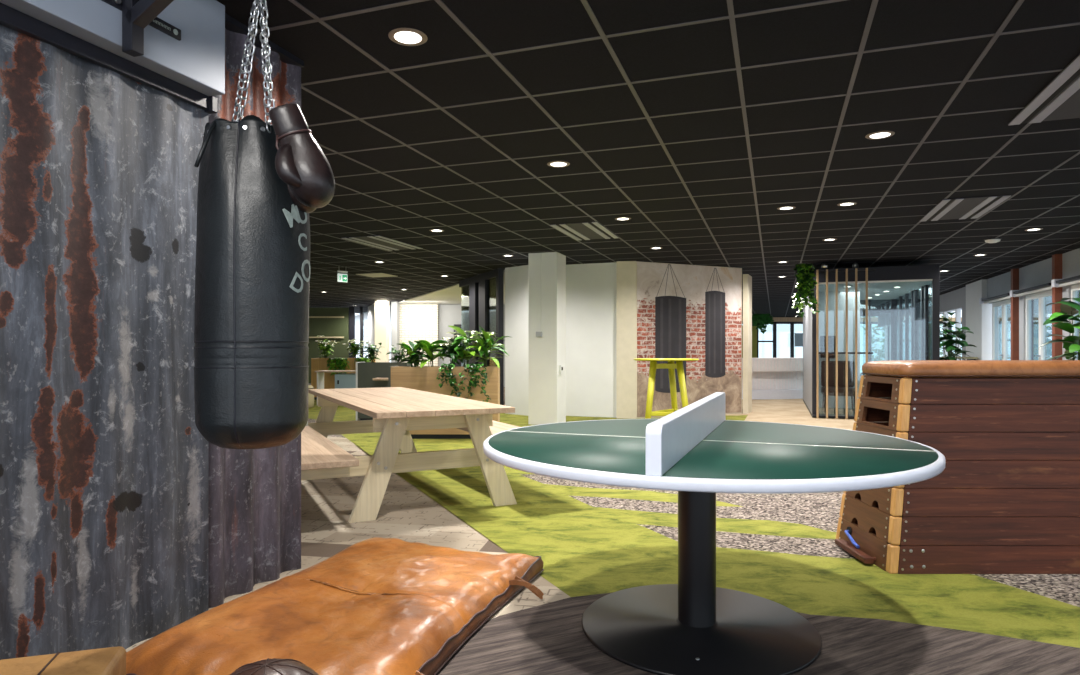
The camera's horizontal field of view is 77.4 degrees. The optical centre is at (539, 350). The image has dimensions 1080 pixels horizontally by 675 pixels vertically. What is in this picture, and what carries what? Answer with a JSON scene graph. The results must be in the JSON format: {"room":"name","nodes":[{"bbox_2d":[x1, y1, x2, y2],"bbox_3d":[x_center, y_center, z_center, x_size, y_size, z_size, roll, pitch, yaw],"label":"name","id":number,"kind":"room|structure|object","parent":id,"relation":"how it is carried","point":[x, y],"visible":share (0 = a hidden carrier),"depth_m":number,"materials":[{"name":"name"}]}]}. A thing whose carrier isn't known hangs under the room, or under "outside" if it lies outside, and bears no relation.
{"room":"common room","nodes":[
{"label":"common room","id":0,"kind":"room"},
{"bbox_2d":[0,24,300,659],"bbox_3d":[-1.731,-0.175,2.271,0.067,2.650,2.745,0,0,19],"label":"wall","id":1,"kind":"structure","parent":0,"point":[104,456],"depth_m":2.52,"materials":[{"name":"metal"}]},
{"bbox_2d":[0,0,224,113],"bbox_3d":[-1.758,-1.270,1.952,0.112,0.451,2.125,0,0,19],"label":"backboard","id":2,"kind":"object","parent":1,"relation":"attached to","point":[191,69],"visible":1,"depth_m":2.60,"materials":[{"name":"white metal"}]},
{"bbox_2d":[102,0,180,56],"bbox_3d":[-1.229,-1.297,2.334,0.636,0.426,0.535,0,0,19],"label":"wall bracket","id":3,"kind":"object","parent":2,"relation":"attached to","point":[136,14],"visible":1,"depth_m":2.44,"materials":[{"name":"metal"}]},
{"bbox_2d":[193,0,309,449],"bbox_3d":[-0.967,-0.567,2.277,0.362,1.779,0.360,0,0,-18],"label":"bag","id":4,"kind":"object","parent":2,"relation":"hanging from","point":[252,266],"visible":0.94,"depth_m":2.13,"materials":[{"name":"black leather"}]},
{"bbox_2d":[269,103,334,207],"bbox_3d":[-0.718,-0.593,2.039,0.190,0.308,0.136,0,0,-22],"label":"glove","id":5,"kind":"object","parent":4,"relation":"hanging from","point":[300,162],"visible":1,"depth_m":2.00,"materials":[{"name":"brown leather"}]},
{"bbox_2d":[287,184,316,212],"bbox_3d":[-0.820,-0.615,2.267,0.161,0.299,0.132,0,0,22],"label":"glove","id":6,"kind":"object","parent":4,"relation":"hanging from","point":[302,207],"visible":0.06,"depth_m":2.23,"materials":[{"name":"brown leather"}]},
{"bbox_2d":[368,303,374,354],"bbox_3d":[-5.532,-0.190,22.486,0.200,2.679,1.820,0,0,-21],"label":"wall","id":7,"kind":"structure","parent":0,"point":[371,309],"depth_m":22.36,"materials":[{"name":"white paint"}]},
{"bbox_2d":[400,304,438,365],"bbox_3d":[-3.900,-0.170,21.500,1.300,2.640,0.200,0,0,0],"label":"wall","id":8,"kind":"structure","parent":0,"point":[418,322],"depth_m":21.40,"materials":[{"name":"white paint"}]},
{"bbox_2d":[439,305,504,386],"bbox_3d":[-1.775,-0.170,21.700,2.950,2.640,0.200,0,0,0],"label":"wall","id":9,"kind":"structure","parent":0,"point":[449,315],"depth_m":21.60,"materials":[{"name":"grey paint"}]},
{"bbox_2d":[454,324,461,365],"bbox_3d":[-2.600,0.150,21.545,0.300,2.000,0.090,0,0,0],"label":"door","id":10,"kind":"structure","parent":9,"relation":"in","point":[456,325],"depth_m":21.50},
{"bbox_2d":[505,265,527,415],"bbox_3d":[-0.278,-0.190,12.316,0.400,2.679,0.636,0,0,-45],"label":"wall","id":11,"kind":"structure","parent":0,"point":[516,278],"depth_m":12.18,"materials":[{"name":"white paint"}]},
{"bbox_2d":[566,262,615,417],"bbox_3d":[0.622,-0.190,12.050,1.625,2.679,0.300,0,0,21],"label":"wall","id":12,"kind":"structure","parent":0,"point":[590,288],"depth_m":11.79,"materials":[{"name":"white paint"}]},
{"bbox_2d":[126,376,1079,674],"bbox_3d":[0.800,1.149,13.350,29.600,0.002,35.300,0,0,0],"label":"floor","id":13,"kind":"structure","parent":0,"point":[592,541],"depth_m":3.51,"materials":[{"name":"carpet"}]},
{"bbox_2d":[0,646,125,674],"bbox_3d":[-1.327,1.015,1.711,0.340,0.262,0.626,0,0,-17],"label":"block","id":14,"kind":"object","parent":13,"relation":"on","point":[110,660],"visible":1,"depth_m":1.93,"materials":[{"name":"brown wood"}]},
{"bbox_2d":[230,658,318,674],"bbox_3d":[-0.692,0.971,1.700,0.360,0.361,0.360,0,0,-17],"label":"medicine ball","id":15,"kind":"object","parent":13,"relation":"on","point":[275,666],"visible":1,"depth_m":1.71,"materials":[{"name":"leather"}]},
{"bbox_2d":[308,385,313,407],"bbox_3d":[-4.780,0.918,13.600,0.445,0.456,0.445,0,0,0],"label":"pouf","id":16,"kind":"object","parent":13,"relation":"on","point":[310,396],"visible":0.27,"depth_m":13.52,"materials":[{"name":"beige fabric"}]},
{"bbox_2d":[308,308,348,383],"bbox_3d":[-7.825,-0.190,23.420,2.350,2.640,0.160,0,0,0],"label":"shelving unit","id":17,"kind":"object","parent":13,"relation":"on","point":[331,323],"visible":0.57,"depth_m":23.40,"materials":[{"name":"green wood"}]},
{"bbox_2d":[126,537,543,674],"bbox_3d":[-0.707,1.065,2.852,1.233,0.166,1.681,0,0,18],"label":"mat","id":18,"kind":"object","parent":13,"relation":"on","point":[376,606],"visible":0.98,"depth_m":2.59,"materials":[{"name":"brown leather"}]},
{"bbox_2d":[315,370,355,404],"bbox_3d":[-4.225,0.785,14.450,1.050,0.730,0.500,0,0,0],"label":"desk","id":19,"kind":"object","parent":13,"relation":"on","point":[320,374],"visible":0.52,"depth_m":14.40,"materials":[{"name":"brown wood"}]},
{"bbox_2d":[311,358,375,399],"bbox_3d":[-4.700,0.660,16.150,1.400,0.980,0.500,0,0,0],"label":"planter","id":20,"kind":"object","parent":13,"relation":"on","point":[317,364],"visible":0.25,"depth_m":15.90,"materials":[{"name":"wood"}]},
{"bbox_2d":[315,336,339,357],"bbox_3d":[-5.087,-0.057,16.028,0.500,0.619,0.549,0,0,18],"label":"flowering plant","id":21,"kind":"object","parent":20,"relation":"on","point":[322,345],"visible":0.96,"depth_m":16.03,"materials":[{"name":"green plant"}]},
{"bbox_2d":[327,357,349,375],"bbox_3d":[-4.723,0.433,15.809,0.525,0.570,0.202,0,0,0],"label":"trailing plant","id":22,"kind":"object","parent":20,"relation":"hanging from","point":[341,363],"visible":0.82,"depth_m":15.77,"materials":[{"name":"green plant"}]},
{"bbox_2d":[345,339,369,357],"bbox_3d":[-4.404,-0.020,16.136,0.643,0.545,0.455,0,0,-21],"label":"flowering plant","id":23,"kind":"object","parent":20,"relation":"on","point":[355,348],"visible":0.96,"depth_m":16.09,"materials":[{"name":"green plant"}]},
{"bbox_2d":[335,374,355,388],"bbox_3d":[-4.090,0.815,14.474,0.520,0.650,0.412,0,0,0],"label":"base cabinet","id":24,"kind":"object","parent":13,"relation":"on","point":[341,380],"visible":0.34,"depth_m":14.28,"materials":[{"name":"blue metal"}]},
{"bbox_2d":[349,307,363,357],"bbox_3d":[-6.390,-0.190,23.450,0.480,2.679,0.100,0,0,0],"label":"window","id":25,"kind":"structure","parent":13,"relation":"on","point":[351,309],"depth_m":23.40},
{"bbox_2d":[356,411,372,420],"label":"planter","id":26,"kind":"object","parent":13,"relation":"on","point":[359,416],"depth_m":10.90,"materials":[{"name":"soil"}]},
{"bbox_2d":[375,300,389,361],"bbox_3d":[-4.800,-0.190,20.500,0.360,2.679,0.400,0,0,0],"label":"column","id":27,"kind":"structure","parent":13,"relation":"on","point":[382,307],"depth_m":20.30,"materials":[{"name":"beige paint"}]},
{"bbox_2d":[356,362,410,387],"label":"desk","id":28,"kind":"object","parent":13,"relation":"on","point":[367,373],"depth_m":10.90,"materials":[{"name":"wood"}]},
{"bbox_2d":[354,357,370,362],"bbox_3d":[-4.136,0.395,15.806,0.447,0.506,0.209,0,0,0],"label":"leafy plant","id":29,"kind":"object","parent":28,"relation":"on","point":[358,359],"visible":0.36,"depth_m":15.76,"materials":[{"name":"green plant"}]},
{"bbox_2d":[362,343,384,362],"bbox_3d":[-2.764,0.058,11.116,0.321,0.408,0.363,0,0,39],"label":"leafy plant","id":30,"kind":"object","parent":28,"relation":"on","point":[372,350],"visible":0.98,"depth_m":11.07,"materials":[{"name":"green plant"}]},
{"bbox_2d":[373,378,387,379],"bbox_3d":[-2.420,0.445,10.715,0.400,0.030,0.330,0,0,0],"label":"shelf","id":31,"kind":"object","parent":28,"relation":"attached to","point":[373,378],"visible":0.51,"depth_m":10.55,"materials":[{"name":"brown wood"}]},
{"bbox_2d":[386,342,405,362],"bbox_3d":[-2.342,0.059,11.116,0.393,0.406,0.257,0,0,0],"label":"leafy plant","id":32,"kind":"object","parent":28,"relation":"on","point":[394,351],"visible":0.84,"depth_m":11.10,"materials":[{"name":"green plant"}]},
{"bbox_2d":[391,302,399,361],"bbox_3d":[-4.530,-0.190,21.100,0.180,2.679,0.400,0,0,0],"label":"column","id":33,"kind":"structure","parent":13,"relation":"on","point":[395,306],"depth_m":20.90,"materials":[{"name":"grey paint"}]},
{"bbox_2d":[301,387,519,522],"bbox_3d":[-1.300,0.775,5.920,2.120,0.750,3.200,0,0,-27],"label":"picnic table","id":34,"kind":"object","parent":13,"relation":"on","point":[395,411],"visible":0.7,"depth_m":4.85,"materials":[{"name":"brown wood"}]},
{"bbox_2d":[388,366,499,438],"bbox_3d":[-1.265,0.675,9.025,1.430,0.950,0.450,0,0,0],"label":"planter","id":35,"kind":"object","parent":13,"relation":"on","point":[417,378],"visible":0.44,"depth_m":8.80,"materials":[{"name":"brown wood"}]},
{"bbox_2d":[398,341,429,366],"bbox_3d":[-1.679,0.062,9.044,0.464,0.411,0.436,0,0,0],"label":"leafy plant","id":36,"kind":"object","parent":35,"relation":"on","point":[412,348],"visible":0.77,"depth_m":9.01,"materials":[{"name":"green plant"}]},
{"bbox_2d":[411,340,451,367],"bbox_3d":[-1.421,0.060,8.987,0.529,0.413,0.560,0,0,0],"label":"leafy plant","id":37,"kind":"object","parent":35,"relation":"on","point":[425,345],"visible":0.88,"depth_m":8.96,"materials":[{"name":"green plant"}]},
{"bbox_2d":[436,363,458,395],"bbox_3d":[-1.191,0.367,8.729,0.293,0.417,0.163,0,0,0],"label":"trailing plant","id":38,"kind":"object","parent":35,"relation":"hanging from","point":[450,367],"visible":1,"depth_m":8.69,"materials":[{"name":"green plant"}]},
{"bbox_2d":[432,332,470,365],"bbox_3d":[-1.162,0.004,8.992,0.538,0.526,0.501,0,0,0],"label":"flowering plant","id":39,"kind":"object","parent":35,"relation":"on","point":[452,344],"visible":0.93,"depth_m":8.94,"materials":[{"name":"green plant"}]},
{"bbox_2d":[445,326,479,366],"bbox_3d":[-0.958,-0.036,9.010,0.418,0.604,0.543,0,0,33],"label":"leafy plant","id":40,"kind":"object","parent":35,"relation":"on","point":[464,341],"visible":0.84,"depth_m":8.99,"materials":[{"name":"green plant"}]},
{"bbox_2d":[457,363,490,401],"bbox_3d":[-0.849,0.418,8.726,0.437,0.515,0.168,0,0,0],"label":"trailing plant","id":41,"kind":"object","parent":35,"relation":"hanging from","point":[470,366],"visible":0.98,"depth_m":8.69,"materials":[{"name":"green plant"}]},
{"bbox_2d":[460,326,509,367],"bbox_3d":[-0.730,-0.032,9.022,0.716,0.598,0.681,0,0,0],"label":"flowering plant","id":42,"kind":"object","parent":35,"relation":"on","point":[484,340],"visible":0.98,"depth_m":8.94,"materials":[{"name":"green plant"}]},
{"bbox_2d":[459,268,503,404],"bbox_3d":[-1.220,-0.189,13.585,0.101,2.678,2.480,0,0,-24],"label":"glass wall","id":43,"kind":"structure","parent":13,"relation":"on","point":[482,294],"depth_m":13.12,"materials":[{"name":"black"}]},
{"bbox_2d":[528,252,565,424],"bbox_3d":[0.118,-0.190,10.699,0.470,2.679,0.470,0,0,19],"label":"column","id":44,"kind":"structure","parent":13,"relation":"on","point":[546,386],"depth_m":10.49,"materials":[{"name":"white paint"}]},
{"bbox_2d":[536,253,541,336],"bbox_3d":[-0.015,-0.870,10.478,0.095,1.299,0.034,0,0,19],"label":"conduit","id":45,"kind":"object","parent":44,"relation":"attached to","point":[538,334],"visible":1,"depth_m":10.47,"materials":[{"name":"white paint"}]},
{"bbox_2d":[559,365,562,373],"bbox_3d":[0.331,0.290,10.535,0.039,0.140,0.100,0,0,19],"label":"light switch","id":46,"kind":"object","parent":44,"relation":"attached to","point":[560,366],"visible":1,"depth_m":10.50,"materials":[{"name":"white paint"}]},
{"bbox_2d":[634,358,698,418],"bbox_3d":[1.645,0.629,8.800,0.840,1.057,0.840,0,0,-11],"label":"bar table","id":47,"kind":"object","parent":13,"relation":"on","point":[670,365],"visible":0.84,"depth_m":8.60,"materials":[{"name":"yellow paint"}]},
{"bbox_2d":[483,392,945,674],"bbox_3d":[0.652,0.683,2.800,1.770,0.928,1.770,0,0,21],"label":"table","id":48,"kind":"object","parent":13,"relation":"on","point":[691,626],"visible":1,"depth_m":2.60,"materials":[{"name":"metal"}]},
{"bbox_2d":[742,325,756,357],"bbox_3d":[9.418,-0.005,30.350,0.674,2.290,0.100,0,0,0],"label":"panel","id":49,"kind":"object","parent":13,"relation":"on","point":[754,330],"visible":0.13,"depth_m":30.30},
{"bbox_2d":[742,358,802,398],"bbox_3d":[4.383,0.660,17.007,4.962,0.980,1.763,0,0,20],"label":"counter","id":50,"kind":"object","parent":13,"relation":"on","point":[772,378],"depth_m":16.24,"materials":[{"name":"white paint"}]},
{"bbox_2d":[742,358,802,371],"bbox_3d":[4.391,0.330,17.030,4.877,0.320,1.712,0,0,20],"label":"countertop","id":51,"kind":"structure","parent":50,"relation":"on","point":[791,361],"depth_m":16.10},
{"bbox_2d":[742,371,802,389],"bbox_3d":[4.415,0.710,17.098,4.450,0.440,1.457,0,0,20],"label":"counter front","id":52,"kind":"structure","parent":50,"relation":"on","point":[763,374],"depth_m":16.33,"materials":[{"name":"white"}]},
{"bbox_2d":[742,322,961,375],"bbox_3d":[16.344,-0.090,30.650,14.528,2.480,0.100,0,0,0],"label":"window","id":53,"kind":"structure","parent":13,"relation":"on","point":[774,341],"depth_m":30.60,"materials":[{"name":"black metal"}]},
{"bbox_2d":[803,264,939,418],"bbox_3d":[6.292,-0.133,13.262,1.930,2.565,4.410,0,0,19],"label":"glass partition","id":54,"kind":"object","parent":13,"relation":"on","point":[915,305],"visible":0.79,"depth_m":12.03,"materials":[{"name":"clear glass"}]},
{"bbox_2d":[821,263,827,267],"bbox_3d":[4.836,-1.455,11.450,0.100,0.080,0.100,0,0,0],"label":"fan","id":55,"kind":"object","parent":54,"relation":"on","point":[824,265],"visible":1,"depth_m":11.41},
{"bbox_2d":[820,336,835,360],"bbox_3d":[5.558,-0.030,12.993,0.280,0.520,0.059,0,0,19],"label":"monitor","id":56,"kind":"object","parent":54,"relation":"attached to","point":[831,339],"visible":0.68,"depth_m":12.98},
{"bbox_2d":[821,361,854,412],"bbox_3d":[5.409,0.640,12.204,0.560,0.921,0.530,0,0,19],"label":"armchair","id":57,"kind":"object","parent":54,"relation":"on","point":[831,364],"visible":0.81,"depth_m":12.35,"materials":[{"name":"brown leather"}]},
{"bbox_2d":[835,360,1079,573],"bbox_3d":[2.575,0.601,3.789,1.690,1.096,0.642,0,0,0],"label":"box","id":58,"kind":"object","parent":13,"relation":"on","point":[1005,499],"visible":0.84,"depth_m":3.52,"materials":[{"name":"brown wood"}]},
{"bbox_2d":[940,312,975,359],"bbox_3d":[8.573,0.162,13.999,0.872,1.970,1.044,0,0,0],"label":"potted ficus","id":59,"kind":"object","parent":13,"relation":"on","point":[950,343],"visible":0.61,"depth_m":13.86,"materials":[{"name":"green plant"}]},
{"bbox_2d":[940,357,977,359],"bbox_3d":[9.080,0.640,15.000,1.000,1.020,0.600,0,0,19],"label":"side table","id":60,"kind":"object","parent":13,"relation":"on","point":[967,358],"visible":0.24,"depth_m":14.62,"materials":[{"name":"beige fabric"}]},
{"bbox_2d":[1039,292,1079,359],"bbox_3d":[6.867,0.156,8.554,0.960,1.983,0.890,0,0,-30],"label":"potted ficus","id":61,"kind":"object","parent":13,"relation":"on","point":[1068,309],"visible":0.58,"depth_m":8.75,"materials":[{"name":"green plant"}]},
{"bbox_2d":[616,261,635,418],"bbox_3d":[1.491,-0.190,11.623,0.329,2.679,0.300,0,0,9],"label":"wall","id":62,"kind":"structure","parent":0,"point":[625,270],"depth_m":11.47,"materials":[{"name":"paint"}]},
{"bbox_2d":[217,0,1079,325],"bbox_3d":[-3.862,-1.615,20.323,29.821,0.230,41.022,0,0,19],"label":"ceiling","id":63,"kind":"structure","parent":0,"point":[834,28],"depth_m":4.79,"materials":[{"name":"black tile"}]},
{"bbox_2d":[337,271,347,281],"bbox_3d":[-3.458,-1.347,11.800,0.180,0.278,0.033,0,0,-43],"label":"exit sign","id":64,"kind":"object","parent":63,"relation":"hanging from","point":[340,277],"visible":1,"depth_m":11.79,"materials":[{"name":"white paint"}]},
{"bbox_2d":[356,273,394,276],"bbox_3d":[-3.273,-1.522,13.533,0.600,0.007,0.600,0,0,19],"label":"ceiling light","id":65,"kind":"object","parent":63,"relation":"attached to","point":[367,274],"visible":1,"depth_m":13.55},
{"bbox_2d":[342,235,422,250],"bbox_3d":[-2.203,-1.520,9.527,0.588,0.012,1.176,0,0,19],"label":"ceiling vent","id":66,"kind":"object","parent":63,"relation":"in","point":[377,241],"visible":1,"depth_m":9.44,"materials":[{"name":"grey metal"}]},
{"bbox_2d":[388,28,426,45],"bbox_3d":[-0.643,-1.528,3.284,0.188,0.004,0.188,0,0,19],"label":"recessed light","id":67,"kind":"object","parent":63,"relation":"in","point":[407,38],"visible":1,"depth_m":3.28,"materials":[{"name":"white"}]},
{"bbox_2d":[429,229,443,231],"bbox_3d":[-1.310,-1.528,8.558,0.188,0.004,0.188,0,0,19],"label":"recessed light","id":68,"kind":"object","parent":63,"relation":"in","point":[435,230],"visible":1,"depth_m":8.55,"materials":[{"name":"white"}]},
{"bbox_2d":[547,161,569,166],"bbox_3d":[0.151,-1.528,5.515,0.188,0.004,0.188,0,0,19],"label":"recessed light","id":69,"kind":"object","parent":63,"relation":"in","point":[551,162],"visible":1,"depth_m":5.52,"materials":[{"name":"white"}]},
{"bbox_2d":[550,221,618,240],"bbox_3d":[0.592,-1.520,8.586,0.588,0.012,1.176,0,0,19],"label":"ceiling vent","id":70,"kind":"object","parent":63,"relation":"in","point":[582,230],"visible":1,"depth_m":8.50,"materials":[{"name":"grey metal"}]},
{"bbox_2d":[615,217,630,220],"bbox_3d":[0.960,-1.528,7.795,0.188,0.004,0.188,0,0,19],"label":"recessed light","id":71,"kind":"object","parent":63,"relation":"in","point":[618,218],"visible":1,"depth_m":7.78,"materials":[{"name":"white"}]},
{"bbox_2d":[777,206,795,209],"bbox_3d":[2.636,-1.528,7.211,0.188,0.004,0.188,0,0,19],"label":"recessed light","id":72,"kind":"object","parent":63,"relation":"in","point":[784,207],"visible":1,"depth_m":7.22,"materials":[{"name":"white"}]},
{"bbox_2d":[791,263,820,317],"bbox_3d":[4.309,-0.974,10.944,0.488,0.898,0.212,0,0,0],"label":"hanging plant","id":73,"kind":"object","parent":63,"relation":"hanging from","point":[804,274],"visible":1,"depth_m":10.90,"materials":[{"name":"green plant"}]},
{"bbox_2d":[837,202,856,205],"bbox_3d":[3.195,-1.528,7.015,0.188,0.004,0.188,0,0,19],"label":"recessed light","id":74,"kind":"object","parent":63,"relation":"in","point":[847,203],"visible":1,"depth_m":7.02,"materials":[{"name":"white"}]},
{"bbox_2d":[865,131,894,138],"bbox_3d":[2.408,-1.528,4.774,0.188,0.004,0.188,0,0,19],"label":"recessed light","id":75,"kind":"object","parent":63,"relation":"in","point":[881,133],"visible":1,"depth_m":4.77,"materials":[{"name":"white"}]},
{"bbox_2d":[919,195,1010,221],"bbox_3d":[4.523,-1.520,7.236,0.588,0.012,1.176,0,0,19],"label":"ceiling vent","id":76,"kind":"object","parent":63,"relation":"in","point":[972,207],"visible":1,"depth_m":7.14,"materials":[{"name":"grey metal"}]},
{"bbox_2d":[984,238,1000,242],"bbox_3d":[6.183,-1.504,9.207,0.200,0.052,0.200,0,0,0],"label":"smoke detector","id":77,"kind":"object","parent":63,"relation":"attached to","point":[989,240],"visible":1,"depth_m":9.15,"materials":[{"name":"white paint"}]},
{"bbox_2d":[1025,228,1042,230],"bbox_3d":[6.218,-1.528,8.487,0.188,0.004,0.188,0,0,19],"label":"recessed light","id":78,"kind":"object","parent":63,"relation":"in","point":[1033,229],"visible":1,"depth_m":8.48,"materials":[{"name":"white"}]},
{"bbox_2d":[1008,53,1079,124],"bbox_3d":[3.224,-1.520,3.874,0.588,0.012,1.176,0,0,19],"label":"ceiling vent","id":79,"kind":"object","parent":63,"relation":"in","point":[1060,99],"visible":1,"depth_m":4.10,"materials":[{"name":"grey metal"}]},
{"bbox_2d":[636,261,741,417],"bbox_3d":[2.620,-0.190,12.097,2.278,2.679,0.300,0,0,-24],"label":"wall","id":80,"kind":"structure","parent":0,"point":[636,261],"depth_m":11.76,"materials":[{"name":"paint"}]},
{"bbox_2d":[637,262,740,416],"bbox_3d":[2.682,-0.196,11.955,2.238,2.651,0.008,0,0,-24],"label":"wall mural","id":81,"kind":"object","parent":80,"relation":"attached to","point":[684,311],"visible":0.95,"depth_m":11.96,"materials":[{"name":"brick"}]},
{"bbox_2d":[743,274,751,413],"bbox_3d":[3.877,-0.130,12.596,0.093,2.559,0.500,0,0,25],"label":"wall","id":82,"kind":"structure","parent":0,"point":[747,279],"depth_m":12.38,"materials":[{"name":"paint"}]},
{"bbox_2d":[742,313,773,333],"bbox_3d":[6.441,-0.810,19.916,0.996,0.611,0.268,0,0,0],"label":"hanging plant","id":83,"kind":"object","parent":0,"point":[763,320],"visible":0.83,"depth_m":19.86,"materials":[{"name":"green plant"}]},
{"bbox_2d":[795,333,802,346],"bbox_3d":[11.605,-0.500,30.230,0.358,0.600,0.060,0,0,0],"label":"picture frame","id":84,"kind":"object","parent":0,"point":[798,336],"visible":1,"depth_m":30.20,"materials":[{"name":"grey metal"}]},
{"bbox_2d":[742,317,961,321],"bbox_3d":[16.344,-1.429,30.660,14.528,0.199,0.120,0,0,0],"label":"trim","id":85,"kind":"structure","parent":0,"point":[776,319],"depth_m":30.60,"materials":[{"name":"brown wood"}]},
{"bbox_2d":[878,287,965,326],"bbox_3d":[12.588,-1.290,22.804,0.200,0.479,14.640,0,0,19],"label":"wall","id":86,"kind":"structure","parent":0,"point":[950,301],"depth_m":17.69,"materials":[{"name":"grey paint"}]},
{"bbox_2d":[885,309,960,360],"bbox_3d":[12.434,0.050,22.455,0.100,2.200,11.800,0,0,19],"label":"window","id":87,"kind":"structure","parent":86,"relation":"in","point":[958,311],"depth_m":18.12,"materials":[{"name":"white paint"}]},
{"bbox_2d":[962,279,991,359],"bbox_3d":[9.854,-0.190,15.132,0.300,2.679,1.630,0,0,19],"label":"wall","id":88,"kind":"structure","parent":0,"point":[978,316],"depth_m":14.71,"materials":[{"name":"white paint"}]},
{"bbox_2d":[987,248,1079,359],"bbox_3d":[6.957,-0.249,6.690,0.200,2.559,16.220,0,0,19],"label":"wall","id":89,"kind":"structure","parent":0,"point":[1039,273],"depth_m":11.84,"materials":[{"name":"grey paint"}]},
{"bbox_2d":[1011,269,1018,359],"bbox_3d":[8.874,-0.190,12.555,0.150,2.679,0.120,0,0,19],"label":"trim","id":90,"kind":"structure","parent":89,"relation":"attached to","point":[1014,272],"depth_m":12.51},
{"bbox_2d":[1052,254,1061,359],"bbox_3d":[8.214,-0.190,10.667,0.150,2.679,0.120,0,0,19],"label":"trim","id":91,"kind":"structure","parent":89,"relation":"attached to","point":[1056,258],"depth_m":10.63,"materials":[{"name":"brown wood"}]},
{"bbox_3d":[6.956,1.090,6.690,5.540,0.120,15.378,0,0,0],"label":"wall","id":92,"kind":"structure","parent":0,"visible":0},
{"bbox_2d":[979,293,1010,359],"bbox_3d":[9.199,-0.045,13.501,0.260,2.150,1.860,0,0,19],"label":"window","id":93,"kind":"structure","parent":92,"relation":"in","point":[1001,311],"depth_m":13.63,"materials":[{"name":"clear glass"}]},
{"bbox_2d":[1010,283,1051,359],"bbox_3d":[8.539,-0.045,11.613,0.260,2.150,1.860,0,0,19],"label":"window","id":94,"kind":"structure","parent":92,"relation":"in","point":[1037,312],"depth_m":11.75,"materials":[{"name":"white paint"}]},
{"bbox_2d":[1051,275,1079,359],"bbox_3d":[7.879,-0.045,9.725,0.260,2.150,1.860,0,0,19],"label":"window","id":95,"kind":"structure","parent":92,"relation":"in","point":[1075,289],"depth_m":10.26,"materials":[{"name":"white paint"}]},
{"label":"outside","id":96,"kind":"structure","parent":0,"visible":0},
{"bbox_3d":[19.000,1.475,36.650,30.000,0.250,10.700,0,0,0],"label":"ground","id":97,"kind":"structure","parent":96,"visible":0},
{"bbox_2d":[862,316,884,360],"bbox_3d":[18.108,-1.107,35.172,2.366,4.921,2.416,0,0,26],"label":"tree","id":98,"kind":"object","parent":97,"relation":"on","point":[879,352],"visible":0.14,"depth_m":35.12,"materials":[{"name":"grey plant"}]},
{"bbox_2d":[940,314,953,356],"bbox_3d":[20.741,-0.968,36.025,2.411,4.645,2.412,0,0,7],"label":"tree","id":99,"kind":"object","parent":97,"relation":"on","point":[941,353],"visible":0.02,"depth_m":35.90,"materials":[{"name":"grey plant"}]},
{"bbox_3d":[-1.859,-0.190,2.307,1.078,2.679,2.639,0,0,0],"label":"wall","id":100,"kind":"structure","parent":0,"visible":0},
{"bbox_2d":[225,13,303,66],"bbox_3d":[-1.732,-1.514,2.274,0.071,0.029,2.750,0,0,19],"label":"trim","id":101,"kind":"structure","parent":100,"relation":"attached to","point":[231,24],"depth_m":3.31,"materials":[{"name":"black metal"}]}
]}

